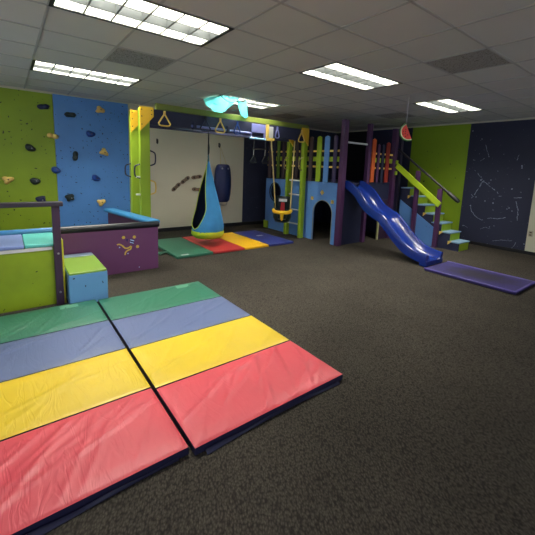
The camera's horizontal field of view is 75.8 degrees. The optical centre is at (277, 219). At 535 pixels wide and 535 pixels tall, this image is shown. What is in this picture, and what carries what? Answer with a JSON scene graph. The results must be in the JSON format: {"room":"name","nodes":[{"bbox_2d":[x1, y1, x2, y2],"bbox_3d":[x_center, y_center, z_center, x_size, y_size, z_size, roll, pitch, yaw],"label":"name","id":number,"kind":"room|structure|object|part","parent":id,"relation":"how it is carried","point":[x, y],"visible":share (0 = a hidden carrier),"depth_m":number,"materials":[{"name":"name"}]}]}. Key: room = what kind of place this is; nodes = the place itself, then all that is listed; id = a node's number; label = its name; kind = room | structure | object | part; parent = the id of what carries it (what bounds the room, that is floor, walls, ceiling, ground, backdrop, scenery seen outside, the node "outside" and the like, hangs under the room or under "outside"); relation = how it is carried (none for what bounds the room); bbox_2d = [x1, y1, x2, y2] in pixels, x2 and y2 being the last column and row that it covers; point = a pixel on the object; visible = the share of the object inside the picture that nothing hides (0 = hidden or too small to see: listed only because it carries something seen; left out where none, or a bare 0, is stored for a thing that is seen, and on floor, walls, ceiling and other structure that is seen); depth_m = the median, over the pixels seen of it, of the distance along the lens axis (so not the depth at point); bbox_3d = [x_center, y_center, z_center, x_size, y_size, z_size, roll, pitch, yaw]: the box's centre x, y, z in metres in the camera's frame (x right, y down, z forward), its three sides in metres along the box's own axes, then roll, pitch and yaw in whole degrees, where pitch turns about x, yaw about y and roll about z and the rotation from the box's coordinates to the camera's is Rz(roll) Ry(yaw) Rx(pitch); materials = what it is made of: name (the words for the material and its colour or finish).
{"room":"indoor children's playroom","nodes":[
{"label":"indoor children's playroom","id":0,"kind":"room"},
{"bbox_2d":[0,85,335,227],"bbox_3d":[-2.349,-1.098,7.831,10.460,2.720,0.100,-4,11,-38],"label":"wall","id":1,"kind":"structure","parent":0,"point":[179,154],"depth_m":8.15,"materials":[{"name":"beige paint"}]},
{"bbox_2d":[0,87,57,230],"bbox_3d":[-5.149,-0.859,5.564,2.642,2.660,0.030,-4,11,-38],"label":"wall panel","id":2,"kind":"object","parent":1,"relation":"attached to","point":[22,123],"visible":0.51,"depth_m":6.06,"materials":[{"name":"green paint"}]},
{"bbox_2d":[2,176,13,183],"bbox_3d":[-4.654,-0.678,5.933,0.171,0.139,0.061,-4,11,-38],"label":"hold","id":3,"kind":"object","parent":2,"relation":"attached to","point":[7,180],"visible":1,"depth_m":5.91,"materials":[{"name":"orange plastic"}]},
{"bbox_2d":[25,144,35,151],"bbox_3d":[-4.359,-1.271,6.058,0.153,0.132,0.061,-4,11,-38],"label":"hold","id":4,"kind":"object","parent":2,"relation":"attached to","point":[29,147],"visible":1,"depth_m":6.04,"materials":[{"name":"black plastic"}]},
{"bbox_2d":[30,178,40,184],"bbox_3d":[-4.351,-0.692,6.171,0.159,0.126,0.061,-4,11,-38],"label":"hold","id":5,"kind":"object","parent":2,"relation":"attached to","point":[34,181],"visible":1,"depth_m":6.15,"materials":[{"name":"black plastic"}]},
{"bbox_2d":[35,196,45,201],"bbox_3d":[-4.317,-0.363,6.258,0.161,0.144,0.061,-4,11,-38],"label":"hold","id":6,"kind":"object","parent":2,"relation":"attached to","point":[39,198],"visible":0.7,"depth_m":6.24,"materials":[{"name":"blue plastic"}]},
{"bbox_2d":[37,104,48,108],"bbox_3d":[-4.154,-2.007,6.087,0.185,0.100,0.058,-4,11,-38],"label":"hold","id":7,"kind":"object","parent":2,"relation":"attached to","point":[39,106],"visible":1,"depth_m":6.08,"materials":[{"name":"blue plastic"}]},
{"bbox_2d":[47,133,58,138],"bbox_3d":[-4.080,-1.522,6.236,0.184,0.107,0.058,-4,11,-38],"label":"hold","id":8,"kind":"object","parent":2,"relation":"attached to","point":[50,135],"visible":1,"depth_m":6.22,"materials":[{"name":"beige plastic"}]},
{"bbox_2d":[51,166,60,172],"bbox_3d":[-4.085,-0.919,6.341,0.154,0.133,0.061,-4,11,-38],"label":"hold","id":9,"kind":"object","parent":2,"relation":"attached to","point":[54,169],"visible":1,"depth_m":6.32,"materials":[{"name":"blue plastic"}]},
{"bbox_2d":[52,94,129,226],"bbox_3d":[-3.600,-0.984,6.773,1.282,2.670,0.030,-4,11,-38],"label":"wall panel","id":10,"kind":"object","parent":1,"relation":"attached to","point":[110,127],"visible":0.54,"depth_m":6.70,"materials":[{"name":"blue paint"}]},
{"bbox_2d":[65,194,74,200],"bbox_3d":[-3.955,-0.417,6.537,0.166,0.144,0.061,-4,11,-38],"label":"hold","id":11,"kind":"object","parent":10,"relation":"attached to","point":[69,197],"visible":1,"depth_m":6.52,"materials":[{"name":"black plastic"}]},
{"bbox_2d":[64,112,75,117],"bbox_3d":[-3.833,-1.943,6.354,0.198,0.093,0.058,-4,11,-38],"label":"hold","id":12,"kind":"object","parent":10,"relation":"attached to","point":[67,114],"visible":1,"depth_m":6.34,"materials":[{"name":"black plastic"}]},
{"bbox_2d":[72,151,77,160],"bbox_3d":[-3.824,-1.208,6.497,0.104,0.184,0.058,-4,11,-38],"label":"hold","id":13,"kind":"object","parent":10,"relation":"attached to","point":[75,153],"visible":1,"depth_m":6.48,"materials":[{"name":"black plastic"}]},
{"bbox_2d":[86,130,94,136],"bbox_3d":[-3.588,-1.653,6.601,0.160,0.122,0.061,-4,11,-38],"label":"hold","id":14,"kind":"object","parent":10,"relation":"attached to","point":[89,133],"visible":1,"depth_m":6.58,"materials":[{"name":"blue plastic"}]},
{"bbox_2d":[92,175,100,180],"bbox_3d":[-3.568,-0.824,6.769,0.152,0.128,0.061,-4,11,-38],"label":"hold","id":15,"kind":"object","parent":10,"relation":"attached to","point":[94,177],"visible":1,"depth_m":6.74,"materials":[{"name":"blue plastic"}]},
{"bbox_2d":[96,106,104,112],"bbox_3d":[-3.425,-2.133,6.642,0.172,0.135,0.061,-4,11,-38],"label":"hold","id":16,"kind":"object","parent":10,"relation":"attached to","point":[99,109],"visible":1,"depth_m":6.62,"materials":[{"name":"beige plastic"}]},
{"bbox_2d":[97,199,105,205],"bbox_3d":[-3.527,-0.336,6.891,0.164,0.144,0.061,-4,11,-38],"label":"hold","id":17,"kind":"object","parent":10,"relation":"attached to","point":[101,202],"visible":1,"depth_m":6.87,"materials":[{"name":"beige plastic"}]},
{"bbox_2d":[99,148,108,155],"bbox_3d":[-3.427,-1.341,6.786,0.169,0.158,0.061,-4,11,-38],"label":"hold","id":18,"kind":"object","parent":10,"relation":"attached to","point":[103,151],"visible":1,"depth_m":6.77,"materials":[{"name":"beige plastic"}]},
{"bbox_2d":[172,183,180,190],"bbox_3d":[-2.316,-0.747,7.841,0.212,0.201,0.024,-4,11,-38],"label":"hold","id":19,"kind":"object","parent":1,"relation":"attached to","point":[177,185],"visible":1,"depth_m":7.83,"materials":[{"name":"brown plastic"}]},
{"bbox_2d":[180,176,189,183],"bbox_3d":[-2.140,-0.919,7.950,0.226,0.188,0.024,-4,11,-38],"label":"hold","id":20,"kind":"object","parent":1,"relation":"attached to","point":[186,178],"visible":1,"depth_m":7.94,"materials":[{"name":"brown plastic"}]},
{"bbox_2d":[191,175,201,178],"bbox_3d":[-1.912,-1.009,8.115,0.263,0.110,0.024,-4,11,-38],"label":"hold","id":21,"kind":"object","parent":1,"relation":"attached to","point":[194,176],"visible":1,"depth_m":8.11,"materials":[{"name":"brown plastic"}]},
{"bbox_2d":[158,220,263,231],"bbox_3d":[-0.753,0.087,9.241,6.360,0.085,0.020,-4,11,-38],"label":"baseboard","id":22,"kind":"structure","parent":1,"relation":"attached to","point":[261,221],"depth_m":8.76,"materials":[{"name":"black plastic"}]},
{"bbox_2d":[128,103,336,132],"bbox_3d":[-0.594,-2.547,8.882,6.190,0.029,0.020,-4,11,-38],"label":"trim","id":23,"kind":"structure","parent":1,"relation":"attached to","point":[128,103],"depth_m":7.25,"materials":[{"name":"beige paint"}]},
{"bbox_3d":[-1.406,-1.805,8.338,0.032,0.119,0.074,-4,11,-38],"label":"wall hook","id":24,"kind":"object","parent":1,"relation":"attached to","visible":0},
{"bbox_2d":[214,149,230,205],"bbox_3d":[-1.339,-1.063,8.388,0.450,1.446,0.306,-4,11,-38],"label":"bag","id":25,"kind":"object","parent":24,"relation":"hanging from","point":[222,177],"visible":0.94,"depth_m":8.29,"materials":[{"name":"blue leather"}]},
{"bbox_2d":[0,222,534,534],"bbox_3d":[0.781,1.020,4.114,10.560,0.100,10.320,-4,11,-38],"label":"floor","id":26,"kind":"structure","parent":0,"point":[428,426],"depth_m":2.23,"materials":[{"name":"carpet"}]},
{"bbox_2d":[0,201,65,313],"bbox_3d":[-3.274,0.370,3.289,2.045,1.105,0.775,-4,11,-38],"label":"platform","id":27,"kind":"object","parent":26,"relation":"on","point":[32,270],"visible":1,"depth_m":3.53,"materials":[{"name":"green paint"}]},
{"bbox_3d":[-3.045,-0.106,2.948,2.045,0.045,0.100,-4,11,-38],"label":"handrail","id":28,"kind":"part","parent":27,"relation":"part of","materials":[{"name":"grey paint"}]},
{"bbox_3d":[-2.313,0.382,3.618,0.070,1.060,0.046,-4,11,-38],"label":"handrail post","id":29,"kind":"part","parent":27,"relation":"part of","materials":[{"name":"purple paint"}]},
{"bbox_2d":[0,208,159,274],"bbox_3d":[-3.659,0.354,4.610,3.665,0.710,1.714,-4,11,-38],"label":"pit","id":30,"kind":"object","parent":26,"relation":"on","point":[128,242],"visible":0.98,"depth_m":4.73,"materials":[{"name":"purple paint"}]},
{"bbox_2d":[64,252,107,303],"bbox_3d":[-2.306,0.670,4.053,0.370,0.362,0.870,-4,11,-38],"label":"step block","id":31,"kind":"object","parent":26,"relation":"on","point":[86,277],"visible":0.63,"depth_m":3.75,"materials":[{"name":"blue paint"}]},
{"bbox_2d":[0,300,188,534],"bbox_3d":[-1.677,1.091,2.405,1.176,0.071,2.506,-4,11,-38],"label":"mat","id":32,"kind":"object","parent":26,"relation":"on","point":[81,424],"visible":1,"depth_m":1.98,"materials":[{"name":"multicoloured plastic"}]},
{"bbox_3d":[-2.263,0.957,3.143,1.176,0.062,0.603,-4,11,-38],"label":"panel","id":33,"kind":"part","parent":32,"relation":"part of","materials":[{"name":"green plastic"}]},
{"bbox_3d":[-1.884,1.044,2.666,1.176,0.064,0.603,-4,11,-38],"label":"panel","id":34,"kind":"part","parent":32,"relation":"part of","materials":[{"name":"blue plastic"}]},
{"bbox_2d":[60,303,77,309],"bbox_3d":[-2.126,0.884,3.500,0.160,0.001,0.090,-4,11,-38],"label":"print","id":35,"kind":"object","parent":32,"relation":"on","point":[70,306],"depth_m":3.49,"materials":[{"name":"green"}]},
{"bbox_3d":[-1.506,1.133,2.190,1.176,0.062,0.603,-4,11,-38],"label":"panel","id":36,"kind":"part","parent":32,"relation":"part of","materials":[{"name":"yellow plastic"}]},
{"bbox_3d":[-1.126,1.217,1.712,1.176,0.068,0.605,-4,11,-38],"label":"panel","id":37,"kind":"part","parent":32,"relation":"part of","materials":[{"name":"red plastic"}]},
{"bbox_2d":[124,103,308,237],"bbox_3d":[-0.963,-0.737,6.663,3.639,2.468,0.660,-4,11,-38],"label":"bars","id":38,"kind":"object","parent":26,"relation":"on","point":[141,120],"visible":0.96,"depth_m":5.88,"materials":[{"name":"paint"}]},
{"bbox_3d":[-2.432,-0.627,5.883,0.150,2.365,0.090,-4,11,-38],"label":"post","id":39,"kind":"part","parent":38,"relation":"part of","materials":[{"name":"paint"}]},
{"bbox_3d":[-2.123,-0.555,5.496,0.150,2.365,0.090,-4,11,-38],"label":"post","id":40,"kind":"part","parent":38,"relation":"part of","materials":[{"name":"paint"}]},
{"bbox_2d":[158,111,170,126],"bbox_3d":[-1.804,-1.609,5.479,0.214,0.243,0.026,-4,11,-38],"label":"ring","id":41,"kind":"object","parent":38,"relation":"hanging from","point":[164,112],"visible":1,"depth_m":5.46,"materials":[{"name":"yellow plastic"}]},
{"bbox_2d":[200,116,210,131],"bbox_3d":[-1.235,-1.640,5.870,0.214,0.253,0.026,-4,11,-38],"label":"ring","id":42,"kind":"object","parent":38,"relation":"hanging from","point":[205,117],"visible":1,"depth_m":5.85,"materials":[{"name":"blue plastic"}]},
{"bbox_2d":[191,132,223,239],"bbox_3d":[-1.294,-0.661,6.401,0.613,2.040,0.621,-4,11,-38],"label":"swing","id":43,"kind":"object","parent":38,"relation":"hanging from","point":[207,221],"visible":1,"depth_m":6.31,"materials":[{"name":"blue fabric"}]},
{"bbox_2d":[215,118,224,133],"bbox_3d":[-1.011,-1.655,6.046,0.214,0.258,0.026,-4,11,-38],"label":"ring","id":44,"kind":"object","parent":38,"relation":"hanging from","point":[219,122],"visible":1,"depth_m":6.03,"materials":[{"name":"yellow plastic"}]},
{"bbox_3d":[-0.973,-1.604,6.133,1.200,0.054,0.044,-4,11,-38],"label":"lavender rail","id":45,"kind":"part","parent":38,"relation":"part of","materials":[{"name":"blue paint"}]},
{"bbox_2d":[204,95,268,117],"bbox_3d":[-0.766,-1.985,6.285,1.042,0.370,0.657,-4,11,-38],"label":"cloth","id":46,"kind":"object","parent":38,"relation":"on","point":[221,103],"visible":0.96,"depth_m":6.06,"materials":[{"name":"teal fabric"}]},
{"bbox_3d":[-0.571,-2.078,6.057,1.003,0.102,0.052,-4,11,-38],"label":"cord","id":47,"kind":"part","parent":46,"relation":"part of","materials":[{"name":"fabric"}]},
{"bbox_2d":[233,122,240,134],"bbox_3d":[-0.736,-1.669,6.262,0.155,0.233,0.026,-4,11,-38],"label":"ring","id":48,"kind":"object","parent":38,"relation":"hanging from","point":[236,122],"visible":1,"depth_m":6.24,"materials":[{"name":"blue plastic"}]},
{"bbox_2d":[249,132,265,140],"bbox_3d":[-0.381,-1.599,6.587,0.370,0.128,0.040,-4,11,-38],"label":"trapeze","id":49,"kind":"object","parent":38,"relation":"hanging from","point":[250,137],"visible":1,"depth_m":6.57,"materials":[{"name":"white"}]},
{"bbox_3d":[-0.363,-1.743,6.574,0.320,0.160,0.020,-4,11,-38],"label":"lavender panel","id":50,"kind":"part","parent":38,"relation":"part of","materials":[{"name":"blue paint"}]},
{"bbox_2d":[250,136,267,163],"bbox_3d":[-0.373,-1.481,7.176,0.457,0.599,0.026,-4,11,-38],"label":"trapeze","id":51,"kind":"object","parent":38,"relation":"hanging from","point":[265,149],"visible":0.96,"depth_m":7.20,"materials":[{"name":"brown metal"}]},
{"bbox_2d":[265,125,273,140],"bbox_3d":[-0.151,-1.705,6.750,0.175,0.300,0.070,-4,11,-38],"label":"swing mount","id":52,"kind":"object","parent":38,"relation":"attached to","point":[269,130],"visible":1,"depth_m":6.72,"materials":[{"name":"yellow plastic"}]},
{"bbox_2d":[275,127,279,138],"bbox_3d":[-0.007,-1.743,6.883,0.126,0.233,0.026,-4,11,-38],"label":"ring","id":53,"kind":"object","parent":38,"relation":"hanging from","point":[277,127],"visible":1,"depth_m":6.87,"materials":[{"name":"blue paint"}]},
{"bbox_2d":[271,140,294,222],"bbox_3d":[0.089,-0.874,7.457,0.538,1.885,0.429,2,9,-1],"label":"swing","id":54,"kind":"object","parent":38,"relation":"hanging from","point":[282,210],"visible":0.98,"depth_m":7.54,"materials":[{"name":"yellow plastic"}]},
{"bbox_3d":[0.094,0.014,7.629,0.360,0.080,0.360,-4,11,-38],"label":"seat","id":55,"kind":"part","parent":54,"relation":"part of","materials":[{"name":"black plastic"}]},
{"bbox_3d":[0.243,-0.834,7.972,0.100,2.365,0.090,-4,11,-38],"label":"post","id":56,"kind":"part","parent":38,"relation":"part of","materials":[{"name":"paint"}]},
{"bbox_2d":[298,130,304,142],"bbox_3d":[0.506,-1.764,7.258,0.195,0.263,0.026,-4,11,-38],"label":"ring","id":57,"kind":"object","parent":38,"relation":"hanging from","point":[301,130],"visible":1,"depth_m":7.25,"materials":[{"name":"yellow plastic"}]},
{"bbox_3d":[0.551,-0.763,7.585,0.100,2.365,0.090,-4,11,-38],"label":"post","id":58,"kind":"part","parent":38,"relation":"part of","materials":[{"name":"paint"}]},
{"bbox_2d":[98,281,342,455],"bbox_3d":[-0.722,1.017,3.126,1.172,0.077,2.485,-4,11,-38],"label":"mat","id":59,"kind":"object","parent":26,"relation":"on","point":[218,371],"visible":1,"depth_m":2.62,"materials":[{"name":"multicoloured plastic"}]},
{"bbox_3d":[-1.302,0.888,3.856,1.172,0.063,0.603,-4,11,-38],"label":"panel","id":60,"kind":"part","parent":59,"relation":"part of","materials":[{"name":"green plastic"}]},
{"bbox_3d":[-0.923,0.976,3.379,1.172,0.062,0.603,-4,11,-38],"label":"panel","id":61,"kind":"part","parent":59,"relation":"part of","materials":[{"name":"blue plastic"}]},
{"bbox_2d":[175,284,187,287],"bbox_3d":[-1.167,0.815,4.212,0.160,0.001,0.090,-4,11,-38],"label":"print","id":62,"kind":"object","parent":59,"relation":"on","point":[183,285],"depth_m":4.20,"materials":[{"name":"green"}]},
{"bbox_3d":[-0.545,1.064,2.903,1.172,0.062,0.603,-4,11,-38],"label":"panel","id":63,"kind":"part","parent":59,"relation":"part of","materials":[{"name":"yellow plastic"}]},
{"bbox_3d":[-0.165,1.145,2.425,1.172,0.075,0.605,-4,11,-38],"label":"panel","id":64,"kind":"part","parent":59,"relation":"part of","materials":[{"name":"red plastic"}]},
{"bbox_2d":[158,230,293,258],"bbox_3d":[-1.144,0.455,6.861,2.656,0.059,1.410,-4,11,-38],"label":"mat","id":65,"kind":"object","parent":26,"relation":"on","point":[181,247],"visible":0.87,"depth_m":6.63,"materials":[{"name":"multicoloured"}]},
{"bbox_3d":[-1.814,0.501,6.336,0.660,0.045,1.410,-4,11,-38],"label":"panel","id":66,"kind":"part","parent":65,"relation":"part of","materials":[{"name":"green plastic"}]},
{"bbox_3d":[-1.295,0.461,6.742,0.640,0.045,1.410,-4,11,-38],"label":"panel","id":67,"kind":"part","parent":65,"relation":"part of","materials":[{"name":"red plastic"}]},
{"bbox_3d":[-0.819,0.424,7.114,0.550,0.045,1.410,-4,11,-38],"label":"panel","id":68,"kind":"part","parent":65,"relation":"part of","materials":[{"name":"yellow plastic"}]},
{"bbox_3d":[-0.347,0.387,7.482,0.630,0.045,1.410,-4,11,-38],"label":"panel","id":69,"kind":"part","parent":65,"relation":"part of","materials":[{"name":"blue plastic"}]},
{"bbox_2d":[263,119,403,245],"bbox_3d":[1.306,-0.944,8.432,2.130,2.530,2.575,-4,11,-38],"label":"play fort","id":70,"kind":"object","parent":26,"relation":"on","point":[327,200],"visible":0.89,"depth_m":7.52,"materials":[{"name":"blue paint"}]},
{"bbox_3d":[0.150,-0.335,8.312,0.030,1.270,1.470,-4,11,-38],"label":"round window panel","id":71,"kind":"part","parent":70,"relation":"part of","materials":[{"name":"blue paint"}]},
{"bbox_3d":[0.910,-0.170,7.395,0.030,1.280,0.915,-4,11,-38],"label":"arch panel","id":72,"kind":"part","parent":70,"relation":"part of","materials":[{"name":"blue paint"}]},
{"bbox_3d":[1.287,-0.717,6.932,0.110,2.530,0.110,-4,11,-38],"label":"post","id":73,"kind":"part","parent":70,"relation":"part of","materials":[{"name":"purple paint"}]},
{"bbox_3d":[1.901,-0.761,7.387,0.090,2.530,0.090,-4,11,-38],"label":"post","id":74,"kind":"part","parent":70,"relation":"part of","materials":[{"name":"purple paint"}]},
{"bbox_3d":[2.640,-0.814,7.965,0.110,2.520,0.110,-4,11,-38],"label":"post","id":75,"kind":"part","parent":70,"relation":"part of","materials":[{"name":"purple paint"}]},
{"bbox_3d":[2.812,-0.793,8.113,0.090,2.450,0.110,-4,11,-38],"label":"post","id":76,"kind":"part","parent":70,"relation":"part of","materials":[{"name":"purple paint"}]},
{"bbox_2d":[345,180,442,266],"bbox_3d":[2.135,-0.021,6.525,0.564,1.346,1.895,-4,11,-38],"label":"slide","id":77,"kind":"object","parent":26,"relation":"on","point":[392,223],"visible":1,"depth_m":6.43,"materials":[{"name":"plastic"}]},
{"bbox_2d":[395,149,469,251],"bbox_3d":[3.374,-0.499,7.533,0.595,2.087,1.567,-4,11,-38],"label":"stairs","id":78,"kind":"structure","parent":26,"relation":"on","point":[426,221],"depth_m":7.47,"materials":[{"name":"green"}]},
{"bbox_3d":[3.040,-0.277,7.608,0.065,1.600,0.090,-4,11,-38],"label":"rail post","id":79,"kind":"part","parent":78,"relation":"part of","materials":[{"name":"purple paint"}]},
{"bbox_3d":[3.121,-1.078,7.421,0.044,0.929,1.264,-4,11,-38],"label":"handrail","id":80,"kind":"part","parent":78,"relation":"part of","materials":[{"name":"black paint"}]},
{"bbox_3d":[3.271,-0.036,7.448,0.018,1.190,1.400,-4,11,-38],"label":"panel","id":81,"kind":"part","parent":78,"relation":"part of","materials":[{"name":"blue paint"}]},
{"bbox_3d":[3.357,-0.027,7.228,0.065,1.245,0.090,-4,11,-38],"label":"rail post","id":82,"kind":"part","parent":78,"relation":"part of","materials":[{"name":"purple paint"}]},
{"bbox_2d":[424,261,534,294],"bbox_3d":[3.064,0.860,5.277,0.820,0.046,1.295,-4,11,-38],"label":"mat","id":83,"kind":"object","parent":26,"relation":"on","point":[514,285],"visible":1,"depth_m":5.15,"materials":[{"name":"purple plastic"}]},
{"bbox_2d":[0,0,534,131],"bbox_3d":[0.889,-1.721,3.663,10.510,0.020,10.270,-4,11,-38],"label":"ceiling","id":84,"kind":"structure","parent":0,"point":[282,24],"depth_m":3.64,"materials":[{"name":"tile"}]},
{"bbox_2d":[30,60,141,86],"bbox_3d":[-2.648,-2.093,4.790,1.294,0.148,0.639,-4,11,-38],"label":"ceiling light","id":85,"kind":"object","parent":84,"relation":"attached to","point":[40,66],"visible":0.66,"depth_m":4.80,"materials":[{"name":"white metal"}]},
{"bbox_2d":[104,47,175,70],"bbox_3d":[-1.609,-1.867,4.008,0.645,0.021,0.637,-4,11,-38],"label":"ceiling panel","id":86,"kind":"object","parent":84,"relation":"attached to","point":[119,55],"visible":0.82,"depth_m":3.99,"materials":[{"name":"grey tile"}]},
{"bbox_2d":[48,0,233,46],"bbox_3d":[-1.074,-1.728,2.810,1.294,0.148,0.639,-4,11,-38],"label":"ceiling light","id":87,"kind":"object","parent":84,"relation":"attached to","point":[147,16],"visible":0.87,"depth_m":2.88,"materials":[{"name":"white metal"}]},
{"bbox_2d":[219,95,281,108],"bbox_3d":[-0.613,-2.251,6.380,1.294,0.148,0.639,-4,11,-38],"label":"ceiling light","id":88,"kind":"object","parent":84,"relation":"attached to","point":[250,103],"visible":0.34,"depth_m":6.60,"materials":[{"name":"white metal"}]},
{"bbox_2d":[0,0,534,131],"bbox_3d":[0.885,-1.703,3.630,10.460,0.006,10.220,-4,11,-38],"label":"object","id":89,"kind":"structure","parent":84,"relation":"attached to","point":[413,2],"depth_m":3.85,"materials":[{"name":"grey"}]},
{"bbox_2d":[272,113,305,118],"bbox_3d":[0.264,-2.377,7.878,0.645,0.021,0.637,-4,11,-38],"label":"ceiling panel","id":90,"kind":"object","parent":84,"relation":"attached to","point":[286,116],"visible":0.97,"depth_m":7.89,"materials":[{"name":"grey tile"}]},
{"bbox_2d":[300,62,402,90],"bbox_3d":[0.962,-1.886,4.400,1.294,0.148,0.639,-4,11,-38],"label":"ceiling light","id":91,"kind":"object","parent":84,"relation":"attached to","point":[339,73],"visible":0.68,"depth_m":4.42,"materials":[{"name":"glowing white plastic diffuser"},{"name":"white painted metal"}]},
{"bbox_2d":[373,112,417,118],"bbox_3d":[2.463,-2.182,7.188,0.645,0.021,0.637,-4,11,-38],"label":"ceiling panel","id":92,"kind":"object","parent":84,"relation":"attached to","point":[399,114],"visible":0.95,"depth_m":7.21,"materials":[{"name":"grey tile"}]},
{"bbox_2d":[399,100,411,140],"bbox_3d":[2.050,-1.590,5.440,0.208,0.675,0.053,3,9,4],"label":"ornament","id":93,"kind":"object","parent":84,"relation":"hanging from","point":[404,133],"visible":1,"depth_m":5.46,"materials":[{"name":"red paint"}]},
{"bbox_2d":[412,99,482,112],"bbox_3d":[2.998,-2.044,5.990,1.294,0.148,0.639,-4,11,-38],"label":"ceiling light","id":94,"kind":"object","parent":84,"relation":"attached to","point":[445,105],"visible":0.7,"depth_m":6.02,"materials":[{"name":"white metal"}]},
{"bbox_2d":[423,48,512,74],"bbox_3d":[2.001,-1.660,3.618,0.645,0.021,0.637,-4,11,-38],"label":"ceiling panel","id":95,"kind":"object","parent":84,"relation":"attached to","point":[485,58],"visible":0.86,"depth_m":3.60,"materials":[{"name":"grey tile"}]},
{"bbox_2d":[336,119,534,251],"bbox_3d":[4.952,-0.692,7.115,0.102,2.720,10.320,-4,11,-38],"label":"wall","id":96,"kind":"structure","parent":0,"point":[489,167],"depth_m":7.65,"materials":[{"name":"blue paint"}]},
{"bbox_2d":[337,118,534,132],"bbox_3d":[4.990,-2.009,6.839,0.020,0.029,10.220,-4,11,-38],"label":"trim","id":97,"kind":"structure","parent":96,"relation":"attached to","point":[522,118],"depth_m":7.92,"materials":[{"name":"beige paint"}]},
{"bbox_2d":[468,240,534,255],"bbox_3d":[4.891,0.629,7.232,0.015,0.070,10.200,-4,11,-38],"label":"baseboard","id":98,"kind":"structure","parent":96,"relation":"attached to","point":[470,242],"depth_m":7.32,"materials":[{"name":"black plastic"}]}
]}

